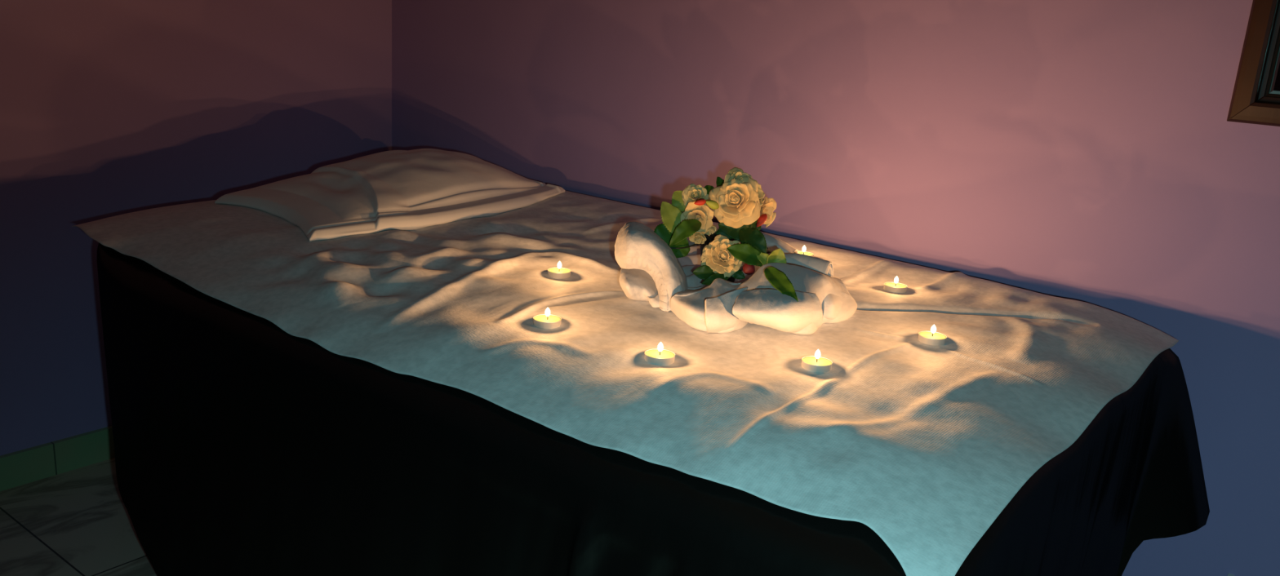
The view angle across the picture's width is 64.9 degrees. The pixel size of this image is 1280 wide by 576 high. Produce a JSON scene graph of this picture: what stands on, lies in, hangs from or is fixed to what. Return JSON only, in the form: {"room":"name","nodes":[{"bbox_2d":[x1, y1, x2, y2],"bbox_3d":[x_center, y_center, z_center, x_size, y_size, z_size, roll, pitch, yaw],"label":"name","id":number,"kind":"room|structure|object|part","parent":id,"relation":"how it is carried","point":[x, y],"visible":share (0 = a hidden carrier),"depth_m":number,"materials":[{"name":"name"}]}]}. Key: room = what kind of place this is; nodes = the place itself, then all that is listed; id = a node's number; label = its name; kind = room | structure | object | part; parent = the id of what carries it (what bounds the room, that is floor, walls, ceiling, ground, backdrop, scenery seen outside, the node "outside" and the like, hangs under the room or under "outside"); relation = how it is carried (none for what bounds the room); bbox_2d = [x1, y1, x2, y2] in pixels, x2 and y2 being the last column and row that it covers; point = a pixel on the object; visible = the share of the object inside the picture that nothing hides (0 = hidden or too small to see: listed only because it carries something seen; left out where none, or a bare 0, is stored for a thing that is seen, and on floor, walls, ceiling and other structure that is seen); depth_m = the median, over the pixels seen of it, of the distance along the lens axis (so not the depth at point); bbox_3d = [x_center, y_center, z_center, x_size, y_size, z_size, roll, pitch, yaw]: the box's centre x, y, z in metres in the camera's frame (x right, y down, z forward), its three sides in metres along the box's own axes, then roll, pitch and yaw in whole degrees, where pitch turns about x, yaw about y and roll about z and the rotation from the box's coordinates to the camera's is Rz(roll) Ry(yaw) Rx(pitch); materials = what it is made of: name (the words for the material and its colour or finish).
{"room":"spa","nodes":[
{"label":"spa","id":0,"kind":"room"},
{"bbox_2d":[0,457,157,575],"bbox_3d":[-0.080,1.173,0.127,5.215,0.060,4.340,15,19,35],"label":"floor","id":1,"kind":"structure","parent":0,"point":[76,522],"depth_m":2.14,"materials":[{"name":"tile"}]},
{"bbox_3d":[-0.127,0.325,1.834,1.606,0.665,0.966,15,19,35],"label":"bed","id":2,"kind":"object","parent":1,"relation":"on","visible":0},
{"bbox_2d":[97,243,1209,575],"bbox_3d":[-0.088,0.293,1.796,1.818,0.692,1.145,15,19,35],"label":"bed skirt","id":3,"kind":"object","parent":2,"relation":"on","point":[245,446],"visible":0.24,"depth_m":1.35,"materials":[{"name":"black fabric"}]},
{"bbox_2d":[71,191,1178,575],"bbox_3d":[-0.127,-0.030,1.781,1.811,0.093,1.089,15,19,35],"label":"sheet","id":4,"kind":"object","parent":3,"relation":"on","point":[922,446],"visible":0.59,"depth_m":1.32,"materials":[{"name":"white fabric"}]},
{"bbox_2d":[213,148,565,241],"bbox_3d":[-0.500,-0.227,2.163,0.518,0.117,0.804,15,19,35],"label":"pillow","id":5,"kind":"object","parent":4,"relation":"on","point":[413,189],"visible":1,"depth_m":2.01,"materials":[{"name":"white fabric"}]},
{"bbox_2d":[533,314,561,328],"bbox_3d":[-0.125,0.038,1.358,0.038,0.025,0.038,0,16,-14],"label":"tealight candle","id":6,"kind":"object","parent":4,"relation":"on","point":[540,321],"visible":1,"depth_m":1.35,"materials":[{"name":"white wax"}]},
{"bbox_2d":[546,266,571,279],"bbox_3d":[-0.130,-0.032,1.617,0.038,0.025,0.038,15,19,35],"label":"tealight candle","id":7,"kind":"object","parent":4,"relation":"on","point":[555,273],"visible":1,"depth_m":1.61,"materials":[{"name":"white wax"}]},
{"bbox_2d":[644,348,675,365],"bbox_3d":[0.025,0.079,1.250,0.038,0.025,0.038,11,17,23],"label":"tealight candle","id":8,"kind":"object","parent":4,"relation":"on","point":[660,357],"visible":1,"depth_m":1.25,"materials":[{"name":"white wax"}]},
{"bbox_2d":[614,221,857,335],"bbox_3d":[0.178,-0.052,1.621,0.375,0.110,0.615,10,16,21],"label":"towel","id":9,"kind":"object","parent":4,"relation":"on","point":[651,271],"visible":0.91,"depth_m":1.45,"materials":[{"name":"white fabric"}]},
{"bbox_2d":[653,167,798,302],"bbox_3d":[0.182,-0.074,1.502,0.192,0.183,0.305,-10,20,-41],"label":"roses","id":10,"kind":"object","parent":9,"relation":"on","point":[738,239],"visible":0.98,"depth_m":1.52,"materials":[{"name":"plant"}]},
{"bbox_3d":[0.072,-0.068,1.543,0.067,0.014,0.012,-3,17,-25],"label":"stem","id":11,"kind":"part","parent":10,"relation":"part of","materials":[{"name":"green plant"}]},
{"bbox_2d":[699,233,741,282],"bbox_3d":[0.127,-0.045,1.595,0.074,0.070,0.074,15,19,35],"label":"flower","id":12,"kind":"object","parent":10,"relation":"on","point":[710,237],"depth_m":1.57,"materials":[{"name":"yellow plant"}]},
{"bbox_2d":[798,250,813,257],"bbox_3d":[0.300,-0.067,1.846,0.038,0.025,0.038,3,15,-2],"label":"tealight candle","id":13,"kind":"object","parent":4,"relation":"on","point":[806,253],"visible":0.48,"depth_m":1.85,"materials":[{"name":"white wax"}]},
{"bbox_2d":[801,355,832,373],"bbox_3d":[0.222,0.088,1.257,0.038,0.025,0.038,-4,17,-27],"label":"tealight candle","id":14,"kind":"object","parent":4,"relation":"on","point":[817,364],"visible":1,"depth_m":1.25,"materials":[{"name":"white wax"}]},
{"bbox_2d":[883,281,907,293],"bbox_3d":[0.423,-0.008,1.665,0.038,0.025,0.038,-9,20,-39],"label":"tealight candle","id":15,"kind":"object","parent":4,"relation":"on","point":[896,287],"visible":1,"depth_m":1.66,"materials":[{"name":"white wax"}]},
{"bbox_2d":[918,330,946,346],"bbox_3d":[0.404,0.062,1.388,0.038,0.025,0.038,7,16,10],"label":"tealight candle","id":16,"kind":"object","parent":4,"relation":"on","point":[927,337],"visible":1,"depth_m":1.38,"materials":[{"name":"white wax"}]},
{"bbox_2d":[0,0,391,456],"bbox_3d":[-1.997,-0.648,1.254,0.120,2.600,4.100,15,19,35],"label":"wall","id":17,"kind":"structure","parent":0,"point":[108,108],"depth_m":2.36,"materials":[{"name":"purple paint"}]},
{"bbox_2d":[0,426,115,491],"bbox_3d":[-2.026,0.580,1.547,0.014,0.079,4.100,15,19,35],"label":"baseboard","id":18,"kind":"structure","parent":17,"relation":"attached to","point":[34,464],"depth_m":2.36,"materials":[{"name":"green tile"}]},
{"bbox_2d":[391,0,1279,575],"bbox_3d":[1.303,-0.465,1.402,5.215,2.600,0.120,15,19,35],"label":"wall","id":19,"kind":"structure","parent":0,"point":[1087,151],"depth_m":1.92,"materials":[{"name":"purple paint"}]},
{"bbox_2d":[1226,0,1279,126],"bbox_3d":[1.153,-0.539,1.411,0.460,0.660,0.024,15,19,35],"label":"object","id":20,"kind":"object","parent":19,"relation":"hanging from","point":[1255,97],"visible":1,"depth_m":1.59,"materials":[{"name":"brown wood"}]},
{"bbox_3d":[1.133,-0.243,1.492,0.459,0.044,0.024,15,19,35],"label":"frame rail","id":21,"kind":"part","parent":20,"relation":"part of","materials":[{"name":"brown wood"}]},
{"bbox_2d":[1273,62,1279,91],"bbox_3d":[1.157,-0.540,1.415,0.352,0.552,0.001,15,19,35],"label":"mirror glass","id":22,"kind":"object","parent":20,"relation":"attached to","point":[1277,86],"depth_m":1.58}
]}

